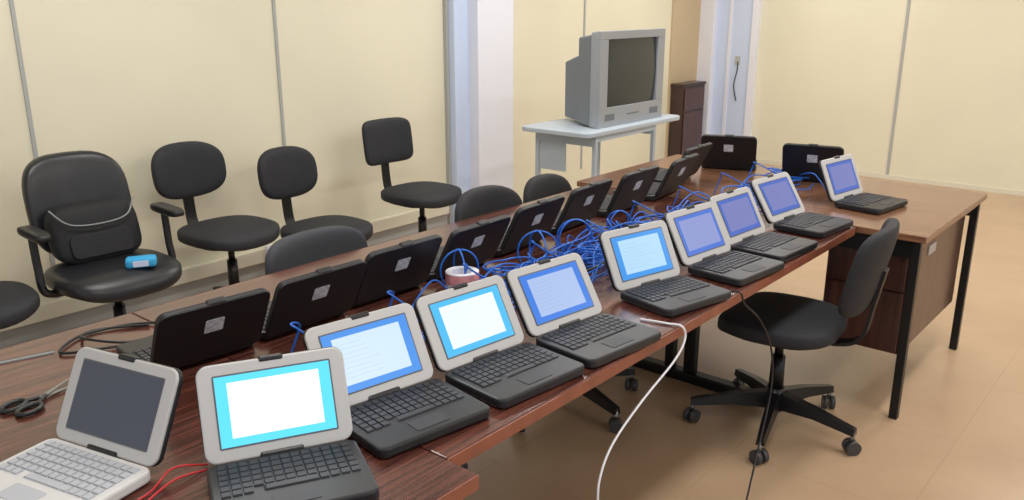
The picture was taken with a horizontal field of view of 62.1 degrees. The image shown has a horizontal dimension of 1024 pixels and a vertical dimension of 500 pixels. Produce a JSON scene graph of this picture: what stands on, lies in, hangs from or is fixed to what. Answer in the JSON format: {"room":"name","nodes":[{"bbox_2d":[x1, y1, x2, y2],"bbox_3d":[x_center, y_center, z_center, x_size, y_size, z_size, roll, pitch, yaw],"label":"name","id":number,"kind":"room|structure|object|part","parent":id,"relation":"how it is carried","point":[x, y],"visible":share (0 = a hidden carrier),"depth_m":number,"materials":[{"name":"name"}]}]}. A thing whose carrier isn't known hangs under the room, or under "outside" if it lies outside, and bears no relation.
{"room":"computer lab","nodes":[
{"label":"computer lab","id":0,"kind":"room"},
{"bbox_2d":[0,0,671,301],"bbox_3d":[-1.618,-1.173,4.553,0.120,2.800,11.120,13,21,38],"label":"wall","id":1,"kind":"structure","parent":0,"point":[124,81],"depth_m":4.78,"materials":[{"name":"beige paint"}]},
{"bbox_2d":[9,0,60,297],"bbox_3d":[-2.205,-1.024,3.764,0.008,2.640,0.018,13,21,38],"label":"trim","id":2,"kind":"structure","parent":1,"relation":"attached to","point":[11,2],"depth_m":3.84,"materials":[{"name":"grey"}]},
{"bbox_2d":[0,214,446,348],"bbox_3d":[-2.808,0.558,3.471,0.020,0.090,7.250,13,21,38],"label":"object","id":3,"kind":"structure","parent":1,"relation":"attached to","point":[41,329],"depth_m":4.49,"materials":[{"name":"grey"}]},
{"bbox_2d":[0,206,448,331],"bbox_3d":[-2.796,0.479,3.438,0.050,0.080,7.250,13,21,38],"label":"trim","id":4,"kind":"structure","parent":1,"relation":"attached to","point":[62,306],"depth_m":4.69,"materials":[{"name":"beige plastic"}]},
{"bbox_2d":[265,244,271,252],"bbox_3d":[-1.383,0.024,5.000,0.023,0.130,0.140,13,21,38],"label":"wall socket","id":5,"kind":"object","parent":1,"relation":"attached to","point":[267,247],"visible":0.16,"depth_m":4.94,"materials":[{"name":"white paint"}]},
{"bbox_2d":[272,0,285,145],"bbox_3d":[-1.331,-1.319,4.763,0.008,2.640,0.018,13,21,38],"label":"trim","id":6,"kind":"structure","parent":1,"relation":"attached to","point":[273,1],"depth_m":4.85,"materials":[{"name":"grey"}]},
{"bbox_2d":[442,0,452,223],"bbox_3d":[-0.450,-1.533,5.777,0.030,2.800,0.025,13,21,38],"label":"strip","id":7,"kind":"object","parent":1,"relation":"attached to","point":[444,2],"visible":0.78,"depth_m":5.91,"materials":[{"name":"grey"}]},
{"bbox_2d":[580,0,585,168],"bbox_3d":[0.597,-1.967,6.968,0.008,2.640,0.018,13,21,38],"label":"trim","id":8,"kind":"structure","parent":1,"relation":"attached to","point":[584,25],"depth_m":7.01,"materials":[{"name":"grey"}]},
{"bbox_2d":[448,0,469,222],"bbox_3d":[-0.378,-1.547,5.822,0.080,2.800,0.140,13,21,38],"label":"pillar","id":9,"kind":"object","parent":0,"point":[457,9],"visible":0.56,"depth_m":5.92,"materials":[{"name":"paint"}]},
{"bbox_2d":[468,0,512,189],"bbox_3d":[-0.176,-1.595,5.985,0.170,2.800,0.380,13,21,38],"label":"pillar","id":10,"kind":"structure","parent":0,"point":[490,22],"depth_m":6.04,"materials":[{"name":"white paint"}]},
{"bbox_2d":[2,163,1023,499],"bbox_3d":[1.710,0.991,2.334,8.900,0.100,11.200,13,21,38],"label":"floor","id":11,"kind":"structure","parent":0,"point":[957,433],"depth_m":3.23,"materials":[{"name":"beige plastic"}]},
{"bbox_2d":[0,281,39,329],"bbox_3d":[-2.045,0.222,3.256,0.568,0.855,0.624,-16,23,-43],"label":"office chair","id":12,"kind":"object","parent":11,"relation":"on","point":[19,301],"visible":0.56,"depth_m":3.20,"materials":[{"name":"black fabric"}]},
{"bbox_2d":[17,150,183,316],"bbox_3d":[-1.728,0.073,3.638,0.655,0.924,0.616,14,22,40],"label":"office chair","id":13,"kind":"object","parent":11,"relation":"on","point":[49,181],"visible":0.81,"depth_m":3.57,"materials":[{"name":"black leather"}]},
{"bbox_3d":[-1.885,0.069,3.440,0.063,0.267,0.095,14,22,40],"label":"arm post","id":14,"kind":"part","parent":13,"relation":"part of","materials":[{"name":"black plastic"}]},
{"bbox_3d":[-1.907,-0.210,3.723,0.173,0.430,0.430,14,22,40],"label":"backrest","id":15,"kind":"part","parent":13,"relation":"part of","materials":[{"name":"black plastic"}]},
{"bbox_2d":[44,197,141,264],"bbox_3d":[-1.790,-0.084,3.646,0.175,0.242,0.370,14,22,40],"label":"shoulder bag","id":16,"kind":"object","parent":13,"relation":"on","point":[97,229],"visible":0.98,"depth_m":3.59,"materials":[{"name":"black fabric"}]},
{"bbox_3d":[-1.688,0.099,3.608,0.460,0.108,0.490,14,22,40],"label":"seat","id":17,"kind":"part","parent":13,"relation":"part of","materials":[{"name":"black leather"}]},
{"bbox_2d":[125,254,156,268],"bbox_3d":[-1.545,0.048,3.542,0.120,0.040,0.072,-6,17,-19],"label":"pouch","id":18,"kind":"object","parent":13,"relation":"on","point":[140,261],"visible":1,"depth_m":3.52,"materials":[{"name":"blue"}]},
{"bbox_3d":[-1.557,-0.034,3.789,0.063,0.267,0.095,14,22,40],"label":"arm post","id":19,"kind":"part","parent":13,"relation":"part of","materials":[{"name":"black plastic"}]},
{"bbox_2d":[151,141,279,289],"bbox_3d":[-1.423,-0.079,4.254,0.664,0.870,0.581,12,20,36],"label":"office chair","id":20,"kind":"object","parent":11,"relation":"on","point":[187,170],"visible":0.85,"depth_m":4.23,"materials":[{"name":"black fabric"}]},
{"bbox_3d":[-1.654,-0.406,4.319,0.109,0.280,0.400,12,20,36],"label":"backrest","id":21,"kind":"part","parent":20,"relation":"part of","materials":[{"name":"black fabric"}]},
{"bbox_3d":[-1.399,-0.086,4.205,0.430,0.086,0.450,12,20,36],"label":"seat","id":22,"kind":"part","parent":20,"relation":"part of","materials":[{"name":"black fabric"}]},
{"bbox_2d":[0,313,478,499],"bbox_3d":[-1.163,0.848,1.335,1.286,0.740,1.900,13,21,38],"label":"table","id":23,"kind":"object","parent":11,"relation":"on","point":[416,473],"visible":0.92,"depth_m":1.66,"materials":[{"name":"laminate"}]},
{"bbox_2d":[0,350,53,364],"bbox_3d":[-1.185,0.261,2.011,0.180,0.003,0.016,-11,20,-33],"label":"ruler","id":24,"kind":"object","parent":23,"relation":"on","point":[51,351],"visible":1,"depth_m":2.02,"materials":[{"name":"grey"}]},
{"bbox_2d":[0,378,69,417],"bbox_3d":[-1.000,0.312,1.822,0.091,0.011,0.180,6,17,19],"label":"scissors","id":25,"kind":"object","parent":23,"relation":"on","point":[17,411],"visible":0.98,"depth_m":1.78,"materials":[{"name":"black plastic"}]},
{"bbox_3d":[-1.041,0.326,1.776,0.047,0.011,0.063,6,17,19],"label":"handle","id":26,"kind":"part","parent":25,"relation":"part of","materials":[{"name":"black plastic"}]},
{"bbox_3d":[-1.000,0.330,1.762,0.047,0.011,0.063,6,17,19],"label":"handle","id":27,"kind":"part","parent":25,"relation":"part of","materials":[{"name":"black plastic"}]},
{"bbox_3d":[-0.997,0.299,1.861,0.012,0.002,0.100,2,17,7],"label":"blade","id":28,"kind":"part","parent":25,"relation":"part of","materials":[{"name":"silver metal"}]},
{"bbox_3d":[-0.977,0.303,1.854,0.012,0.002,0.100,10,19,31],"label":"blade","id":29,"kind":"part","parent":25,"relation":"part of","materials":[{"name":"silver metal"}]},
{"bbox_2d":[0,347,183,499],"bbox_3d":[-0.774,0.318,1.496,0.268,0.184,0.291,8,18,25],"label":"computer","id":30,"kind":"object","parent":23,"relation":"on","point":[116,406],"visible":1,"depth_m":1.54,"materials":[{"name":"grey plastic"}]},
{"bbox_2d":[58,321,154,354],"bbox_3d":[-0.974,0.204,2.165,0.347,0.022,0.160,-14,22,-40],"label":"cable","id":31,"kind":"object","parent":23,"relation":"on","point":[136,324],"visible":0.53,"depth_m":2.12,"materials":[{"name":"black plastic"}]},
{"bbox_2d":[137,464,207,499],"bbox_3d":[-0.610,0.414,1.456,0.045,0.021,0.231,7,18,22],"label":"power cable","id":32,"kind":"object","parent":23,"relation":"on","point":[185,465],"visible":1,"depth_m":1.50,"materials":[{"name":"red plastic"}]},
{"bbox_2d":[116,288,269,368],"bbox_3d":[-0.756,0.168,2.010,0.293,0.183,0.268,16,23,43],"label":"computer","id":33,"kind":"object","parent":23,"relation":"on","point":[218,326],"visible":0.88,"depth_m":1.93,"materials":[{"name":"black plastic"}]},
{"bbox_2d":[195,347,378,499],"bbox_3d":[-0.399,0.318,1.490,0.268,0.189,0.280,-7,18,-22],"label":"computer","id":34,"kind":"object","parent":23,"relation":"on","point":[270,408],"visible":1,"depth_m":1.54,"materials":[{"name":"black plastic"}]},
{"bbox_2d":[257,146,372,240],"bbox_3d":[-1.039,-0.123,4.545,0.676,0.790,0.579,13,21,38],"label":"office chair","id":35,"kind":"object","parent":11,"relation":"on","point":[284,173],"visible":0.53,"depth_m":4.62,"materials":[{"name":"black fabric"}]},
{"bbox_3d":[-1.244,-0.424,4.665,0.104,0.280,0.370,13,21,38],"label":"backrest","id":36,"kind":"part","parent":35,"relation":"part of","materials":[{"name":"black fabric"}]},
{"bbox_3d":[-0.986,-0.100,4.535,0.430,0.086,0.450,13,21,38],"label":"seat","id":37,"kind":"part","parent":35,"relation":"part of","materials":[{"name":"black fabric"}]},
{"bbox_2d":[265,226,467,468],"bbox_3d":[-0.487,0.367,2.851,0.588,0.805,0.594,12,20,36],"label":"office chair","id":38,"kind":"object","parent":11,"relation":"on","point":[312,245],"visible":0.12,"depth_m":2.88,"materials":[{"name":"black fabric"}]},
{"bbox_3d":[-0.675,0.071,2.912,0.116,0.270,0.424,12,20,36],"label":"backrest","id":39,"kind":"part","parent":38,"relation":"part of","materials":[{"name":"grey fabric"}]},
{"bbox_2d":[362,117,461,232],"bbox_3d":[-0.570,-0.336,5.133,0.622,0.865,0.592,13,21,38],"label":"office chair","id":40,"kind":"object","parent":11,"relation":"on","point":[386,141],"visible":0.81,"depth_m":5.12,"materials":[{"name":"black fabric"}]},
{"bbox_3d":[-0.774,-0.666,5.203,0.102,0.270,0.380,13,21,38],"label":"backrest","id":41,"kind":"part","parent":40,"relation":"part of","materials":[{"name":"black fabric"}]},
{"bbox_3d":[-0.543,-0.333,5.098,0.430,0.086,0.450,13,21,38],"label":"seat","id":42,"kind":"part","parent":40,"relation":"part of","materials":[{"name":"black fabric"}]},
{"bbox_2d":[131,187,855,465],"bbox_3d":[0.125,0.397,2.867,1.206,0.740,2.197,13,21,38],"label":"table","id":43,"kind":"object","parent":11,"relation":"on","point":[458,447],"visible":0.25,"depth_m":2.43,"materials":[{"name":"laminate"}]},
{"bbox_2d":[260,259,366,339],"bbox_3d":[-0.569,0.107,2.218,0.293,0.183,0.268,14,21,39],"label":"computer","id":44,"kind":"object","parent":43,"relation":"on","point":[327,292],"visible":0.85,"depth_m":2.13,"materials":[{"name":"black plastic"}]},
{"bbox_2d":[302,303,489,457],"bbox_3d":[-0.236,0.250,1.733,0.268,0.182,0.296,-14,21,-39],"label":"computer","id":45,"kind":"object","parent":43,"relation":"on","point":[384,352],"visible":0.89,"depth_m":1.76,"materials":[{"name":"black plastic"}]},
{"bbox_2d":[352,234,441,306],"bbox_3d":[-0.391,0.039,2.445,0.291,0.184,0.268,14,22,40],"label":"computer","id":46,"kind":"object","parent":43,"relation":"on","point":[406,265],"visible":0.75,"depth_m":2.36,"materials":[{"name":"black plastic"}]},
{"bbox_2d":[445,266,478,288],"bbox_3d":[-0.143,0.096,2.446,0.097,0.075,0.097,13,21,38],"label":"tape roll","id":47,"kind":"object","parent":43,"relation":"on","point":[455,275],"visible":0.54,"depth_m":2.41,"materials":[{"name":"white paint"}]},
{"bbox_2d":[427,215,510,280],"bbox_3d":[-0.195,-0.025,2.666,0.293,0.183,0.268,13,21,37],"label":"computer","id":48,"kind":"object","parent":43,"relation":"on","point":[483,238],"visible":0.73,"depth_m":2.58,"materials":[{"name":"black plastic"}]},
{"bbox_2d":[414,275,584,408],"bbox_3d":[-0.028,0.194,1.926,0.268,0.180,0.298,-15,22,-42],"label":"computer","id":49,"kind":"object","parent":43,"relation":"on","point":[464,323],"visible":1,"depth_m":1.94,"materials":[{"name":"black plastic"}]},
{"bbox_2d":[494,195,564,256],"bbox_3d":[-0.008,-0.100,2.913,0.288,0.186,0.268,12,20,35],"label":"computer","id":50,"kind":"object","parent":43,"relation":"on","point":[542,214],"visible":0.66,"depth_m":2.82,"materials":[{"name":"black plastic"}]},
{"bbox_2d":[290,162,825,352],"bbox_3d":[0.590,-0.127,3.086,0.411,0.139,3.231,13,21,38],"label":"cables","id":51,"kind":"object","parent":43,"relation":"on","point":[597,258],"visible":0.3,"depth_m":2.72,"materials":[{"name":"blue plastic"}]},
{"bbox_2d":[550,178,612,233],"bbox_3d":[0.187,-0.178,3.182,0.288,0.186,0.268,12,20,35],"label":"computer","id":52,"kind":"object","parent":43,"relation":"on","point":[583,203],"visible":0.69,"depth_m":3.10,"materials":[{"name":"black plastic"}]},
{"bbox_2d":[505,253,660,367],"bbox_3d":[0.178,0.138,2.124,0.268,0.176,0.306,-15,22,-41],"label":"computer","id":53,"kind":"object","parent":43,"relation":"on","point":[557,303],"visible":0.98,"depth_m":2.13,"materials":[{"name":"black plastic"}]},
{"bbox_2d":[585,212,668,271],"bbox_3d":[0.521,-0.074,3.021,0.170,0.076,1.340,13,21,38],"label":"power cables","id":54,"kind":"object","parent":43,"relation":"on","point":[596,266],"visible":0.02,"depth_m":2.64,"materials":[{"name":"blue plastic"}]},
{"bbox_2d":[597,165,659,216],"bbox_3d":[0.406,-0.253,3.434,0.285,0.187,0.268,13,21,37],"label":"computer","id":55,"kind":"object","parent":43,"relation":"on","point":[635,186],"visible":0.77,"depth_m":3.35,"materials":[{"name":"black plastic"}]},
{"bbox_2d":[613,153,698,200],"bbox_3d":[0.628,-0.331,3.700,0.288,0.186,0.268,11,20,32],"label":"computer","id":56,"kind":"object","parent":43,"relation":"on","point":[680,169],"visible":0.71,"depth_m":3.62,"materials":[{"name":"black plastic"}]},
{"bbox_2d":[599,220,730,317],"bbox_3d":[0.437,0.043,2.432,0.268,0.184,0.291,-12,20,-35],"label":"computer","id":57,"kind":"object","parent":43,"relation":"on","point":[641,262],"visible":1,"depth_m":2.45,"materials":[{"name":"black plastic"}]},
{"bbox_3d":[0.685,0.194,3.583,0.040,0.635,0.040,13,21,38],"label":"post","id":58,"kind":"part","parent":43,"relation":"part of","materials":[{"name":"black metal"}]},
{"bbox_3d":[0.757,0.211,3.525,0.050,0.635,0.040,13,21,38],"label":"post","id":59,"kind":"part","parent":43,"relation":"part of","materials":[{"name":"black metal"}]},
{"bbox_2d":[663,202,783,286],"bbox_3d":[0.669,-0.029,2.679,0.268,0.182,0.296,-15,22,-42],"label":"computer","id":60,"kind":"object","parent":43,"relation":"on","point":[699,239],"visible":1,"depth_m":2.69,"materials":[{"name":"black plastic"}]},
{"bbox_2d":[707,187,817,261],"bbox_3d":[0.857,-0.095,2.905,0.296,0.182,0.268,15,22,42],"label":"computer","id":61,"kind":"object","parent":43,"relation":"on","point":[738,212],"visible":0.93,"depth_m":2.92,"materials":[{"name":"black plastic"}]},
{"bbox_2d":[750,172,853,238],"bbox_3d":[1.089,-0.177,3.195,0.268,0.176,0.306,-15,22,-42],"label":"computer","id":62,"kind":"object","parent":43,"relation":"on","point":[776,195],"visible":1,"depth_m":3.20,"materials":[{"name":"black plastic"}]},
{"bbox_2d":[454,185,637,433],"bbox_3d":[0.141,0.210,3.350,0.798,0.825,0.646,13,21,38],"label":"office chair","id":63,"kind":"object","parent":11,"relation":"on","point":[478,201],"visible":0.23,"depth_m":3.43,"materials":[{"name":"black fabric"}]},
{"bbox_3d":[-0.108,-0.119,3.502,0.109,0.280,0.400,13,21,38],"label":"backrest","id":64,"kind":"part","parent":63,"relation":"part of","materials":[{"name":"black fabric"}]},
{"bbox_3d":[0.304,0.544,3.285,0.052,0.078,0.300,-12,20,-35],"label":"leg","id":65,"kind":"part","parent":63,"relation":"part of","materials":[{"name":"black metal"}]},
{"bbox_3d":[0.362,0.490,3.468,0.300,0.078,0.052,-6,17,-18],"label":"leg","id":66,"kind":"part","parent":63,"relation":"part of","materials":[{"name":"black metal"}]},
{"bbox_2d":[523,173,571,203],"bbox_3d":[0.341,0.052,4.012,0.590,0.755,0.593,14,22,40],"label":"office chair","id":67,"kind":"object","parent":11,"relation":"on","point":[540,186],"visible":0.14,"depth_m":4.06,"materials":[{"name":"black fabric"}]},
{"bbox_2d":[522,113,679,176],"bbox_3d":[0.607,-0.468,5.700,0.530,0.800,1.120,13,21,38],"label":"table","id":68,"kind":"object","parent":11,"relation":"on","point":[552,137],"visible":0.44,"depth_m":5.36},
{"bbox_3d":[0.168,-0.432,5.523,0.028,0.710,0.028,13,21,38],"label":"leg","id":69,"kind":"part","parent":68,"relation":"part of","materials":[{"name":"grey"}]},
{"bbox_3d":[0.253,-0.599,5.400,0.220,0.180,0.010,13,21,38],"label":"panel","id":70,"kind":"part","parent":68,"relation":"part of","materials":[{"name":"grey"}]},
{"bbox_3d":[0.337,-0.699,5.297,0.440,0.070,0.024,13,21,38],"label":"rail","id":71,"kind":"part","parent":68,"relation":"part of","materials":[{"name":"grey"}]},
{"bbox_3d":[0.505,-0.352,5.251,0.028,0.710,0.028,13,21,38],"label":"leg","id":72,"kind":"part","parent":68,"relation":"part of","materials":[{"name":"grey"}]},
{"bbox_3d":[0.605,-0.579,6.022,0.028,0.710,0.028,13,21,38],"label":"leg","id":73,"kind":"part","parent":68,"relation":"part of","materials":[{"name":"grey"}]},
{"bbox_2d":[565,28,665,128],"bbox_3d":[0.629,-1.132,5.512,0.384,0.580,0.750,13,21,38],"label":"television","id":74,"kind":"object","parent":68,"relation":"on","point":[616,77],"visible":1,"depth_m":5.33,"materials":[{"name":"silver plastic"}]},
{"bbox_3d":[0.546,-1.063,5.153,0.030,0.410,0.085,13,21,38],"label":"frame","id":75,"kind":"part","parent":74,"relation":"part of","materials":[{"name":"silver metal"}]},
{"bbox_3d":[0.760,-0.881,5.472,0.030,0.120,0.750,13,21,38],"label":"frame","id":76,"kind":"part","parent":74,"relation":"part of","materials":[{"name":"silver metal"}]},
{"bbox_3d":[0.762,-1.134,5.395,0.024,0.410,0.580,13,21,38],"label":"screen glass","id":77,"kind":"part","parent":74,"relation":"part of","materials":[{"name":"grey glass"}]},
{"bbox_3d":[0.760,-1.356,5.332,0.030,0.050,0.750,13,21,38],"label":"frame","id":78,"kind":"part","parent":74,"relation":"part of","materials":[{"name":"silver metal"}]},
{"bbox_3d":[0.974,-1.207,5.641,0.030,0.410,0.085,13,21,38],"label":"frame","id":79,"kind":"part","parent":74,"relation":"part of","materials":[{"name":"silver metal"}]},
{"bbox_3d":[0.724,-0.747,5.407,0.020,0.040,0.680,13,21,38],"label":"rail","id":80,"kind":"part","parent":68,"relation":"part of","materials":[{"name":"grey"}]},
{"bbox_3d":[0.942,-0.499,5.751,0.028,0.710,0.028,13,21,38],"label":"leg","id":81,"kind":"part","parent":68,"relation":"part of","materials":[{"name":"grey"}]},
{"bbox_2d":[597,318,686,499],"bbox_3d":[0.299,0.633,2.052,0.172,0.751,0.669,4,17,13],"label":"cable","id":82,"kind":"object","parent":11,"relation":"on","point":[643,319],"visible":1,"depth_m":2.08,"materials":[{"name":"white plastic"}]},
{"bbox_2d":[668,80,705,156],"bbox_3d":[1.732,-1.264,8.428,0.140,0.785,0.450,13,21,38],"label":"base cabinet","id":83,"kind":"object","parent":11,"relation":"on","point":[687,98],"visible":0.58,"depth_m":8.31,"materials":[{"name":"brown wood"}]},
{"bbox_3d":[1.781,-1.168,8.413,0.010,0.410,0.380,13,21,38],"label":"door panel","id":84,"kind":"part","parent":83,"relation":"part of","materials":[{"name":"brown wood"}]},
{"bbox_3d":[1.781,-1.484,8.320,0.010,0.210,0.380,13,21,38],"label":"drawer","id":85,"kind":"part","parent":83,"relation":"part of","materials":[{"name":"brown wood"}]},
{"bbox_2d":[730,290,773,499],"bbox_3d":[0.651,0.548,2.334,0.225,0.751,0.758,2,17,8],"label":"power cable","id":86,"kind":"object","parent":11,"relation":"on","point":[742,297],"visible":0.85,"depth_m":2.61,"materials":[{"name":"black plastic"}]},
{"bbox_2d":[577,154,987,419],"bbox_3d":[1.204,0.067,3.988,1.550,0.740,0.950,13,21,38],"label":"office desk","id":87,"kind":"object","parent":11,"relation":"on","point":[919,284],"visible":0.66,"depth_m":3.43,"materials":[{"name":"laminate"}]},
{"bbox_2d":[654,142,712,182],"bbox_3d":[0.753,-0.419,4.004,0.293,0.183,0.268,12,20,35],"label":"computer","id":88,"kind":"object","parent":87,"relation":"on","point":[702,150],"visible":0.34,"depth_m":3.97,"materials":[{"name":"black plastic"}]},
{"bbox_2d":[701,134,756,169],"bbox_3d":[1.103,-0.509,4.301,0.268,0.188,0.283,5,17,17],"label":"computer","id":89,"kind":"object","parent":87,"relation":"on","point":[728,151],"visible":0.94,"depth_m":4.20,"materials":[{"name":"black plastic"}]},
{"bbox_2d":[782,143,843,181],"bbox_3d":[1.429,-0.424,4.007,0.268,0.191,0.277,8,18,25],"label":"computer","id":90,"kind":"object","parent":87,"relation":"on","point":[797,159],"visible":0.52,"depth_m":3.92,"materials":[{"name":"black plastic"}]},
{"bbox_2d":[818,154,907,214],"bbox_3d":[1.455,-0.279,3.520,0.268,0.188,0.283,-14,22,-40],"label":"computer","id":91,"kind":"object","parent":87,"relation":"on","point":[842,183],"visible":1,"depth_m":3.53,"materials":[{"name":"black plastic"}]},
{"bbox_3d":[1.372,0.256,3.344,0.290,0.240,0.012,13,21,38],"label":"drawer","id":92,"kind":"part","parent":87,"relation":"part of","materials":[{"name":"brown wood"}]},
{"bbox_3d":[1.372,0.035,3.279,0.290,0.200,0.012,13,21,38],"label":"drawer","id":93,"kind":"part","parent":87,"relation":"part of","materials":[{"name":"brown wood"}]},
{"bbox_3d":[1.633,0.068,3.613,0.310,0.470,0.800,13,21,38],"label":"drawer","id":94,"kind":"part","parent":87,"relation":"part of","materials":[{"name":"brown wood"}]},
{"bbox_3d":[1.484,0.310,3.208,0.032,0.714,0.032,13,21,38],"label":"leg","id":95,"kind":"part","parent":87,"relation":"part of","materials":[{"name":"black metal"}]},
{"bbox_3d":[1.676,-0.007,3.390,0.004,0.040,0.100,13,21,38],"label":"label plate","id":96,"kind":"part","parent":87,"relation":"part of","materials":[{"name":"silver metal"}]},
{"bbox_3d":[1.763,-0.114,3.446,0.030,0.033,0.860,13,21,38],"label":"rail","id":97,"kind":"part","parent":87,"relation":"part of","materials":[{"name":"brown wood"}]},
{"bbox_3d":[2.057,0.117,3.862,0.032,0.714,0.032,13,21,38],"label":"leg","id":98,"kind":"part","parent":87,"relation":"part of","materials":[{"name":"black metal"}]},
{"bbox_2d":[683,218,899,464],"bbox_3d":[1.006,0.275,3.104,0.647,0.840,0.635,11,20,32],"label":"office chair","id":99,"kind":"object","parent":11,"relation":"on","point":[791,322],"visible":0.92,"depth_m":3.03,"materials":[{"name":"black fabric"}]},
{"bbox_3d":[0.830,0.558,3.236,0.290,0.078,0.052,2,17,7],"label":"leg","id":100,"kind":"part","parent":99,"relation":"part of","materials":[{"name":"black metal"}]},
{"bbox_3d":[0.962,0.518,3.372,0.052,0.078,0.290,-3,17,-11],"label":"leg","id":101,"kind":"part","parent":99,"relation":"part of","materials":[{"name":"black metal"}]},
{"bbox_3d":[0.923,0.606,3.073,0.052,0.078,0.290,8,18,24],"label":"leg","id":102,"kind":"part","parent":99,"relation":"part of","materials":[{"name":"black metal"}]},
{"bbox_3d":[0.993,0.258,3.126,0.430,0.086,0.450,11,20,32],"label":"seat","id":103,"kind":"part","parent":99,"relation":"part of","materials":[{"name":"black fabric"}]},
{"bbox_3d":[1.138,0.541,3.293,0.290,0.078,0.052,-9,19,-28],"label":"leg","id":104,"kind":"part","parent":99,"relation":"part of","materials":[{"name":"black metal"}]},
{"bbox_3d":[1.114,0.596,3.108,0.290,0.078,0.052,15,22,41],"label":"leg","id":105,"kind":"part","parent":99,"relation":"part of","materials":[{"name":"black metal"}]},
{"bbox_3d":[1.232,0.059,2.900,0.121,0.310,0.390,11,20,32],"label":"backrest","id":106,"kind":"part","parent":99,"relation":"part of","materials":[{"name":"black fabric"}]},
{"bbox_2d":[664,0,700,157],"bbox_3d":[1.724,-2.267,8.269,0.020,2.800,0.650,13,21,38],"label":"wall","id":107,"kind":"structure","parent":0,"point":[685,18],"depth_m":8.27,"materials":[{"name":"beige paint"}]},
{"bbox_2d":[751,0,1023,190],"bbox_3d":[5.296,-1.563,5.876,8.700,2.800,0.120,13,21,38],"label":"wall","id":108,"kind":"structure","parent":0,"point":[827,72],"depth_m":7.47,"materials":[{"name":"beige paint"}]},
{"bbox_2d":[696,0,718,135],"bbox_3d":[1.952,-2.311,8.418,0.170,2.800,0.120,13,21,38],"label":"frame post","id":109,"kind":"object","parent":108,"relation":"attached to","point":[706,47],"visible":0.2,"depth_m":8.46,"materials":[{"name":"white paint"}]},
{"bbox_2d":[710,0,753,135],"bbox_3d":[2.181,-2.269,8.277,0.370,2.800,0.050,13,21,38],"label":"pillar","id":110,"kind":"structure","parent":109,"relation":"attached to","point":[743,9],"depth_m":8.40,"materials":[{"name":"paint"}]},
{"bbox_3d":[2.137,-2.272,8.287,0.030,2.800,0.010,13,21,38],"label":"door leaf middle stile","id":111,"kind":"part","parent":110,"relation":"part of","materials":[{"name":"white paint"}]},
{"bbox_2d":[733,61,737,100],"bbox_3d":[2.208,-1.667,8.392,0.041,0.381,0.013,6,17,20],"label":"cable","id":112,"kind":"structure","parent":110,"relation":"attached to","point":[737,61],"depth_m":8.39,"materials":[{"name":"black rubber"}]},
{"bbox_2d":[735,56,740,64],"bbox_3d":[2.214,-1.861,8.341,0.050,0.080,0.010,13,21,38],"label":"socket","id":113,"kind":"object","parent":110,"relation":"attached to","point":[737,58],"visible":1,"depth_m":8.33,"materials":[{"name":"beige plastic"}]},
{"bbox_2d":[743,0,761,135],"bbox_3d":[2.342,-2.229,8.140,0.060,2.800,0.060,13,21,38],"label":"frame strip","id":114,"kind":"object","parent":108,"relation":"attached to","point":[757,4],"visible":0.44,"depth_m":8.25,"materials":[{"name":"white paint"}]},
{"bbox_2d":[756,159,1023,195],"bbox_3d":[5.483,-0.170,6.032,8.100,0.040,0.012,13,21,38],"label":"baseboard","id":115,"kind":"structure","parent":108,"relation":"attached to","point":[860,173],"depth_m":7.46,"materials":[{"name":"beige plastic"}]},
{"bbox_2d":[886,0,910,174],"bbox_3d":[3.401,-1.988,7.321,0.024,2.800,0.008,13,21,38],"label":"trim","id":116,"kind":"structure","parent":108,"relation":"attached to","point":[908,1],"depth_m":7.48,"materials":[{"name":"grey"}]}
]}

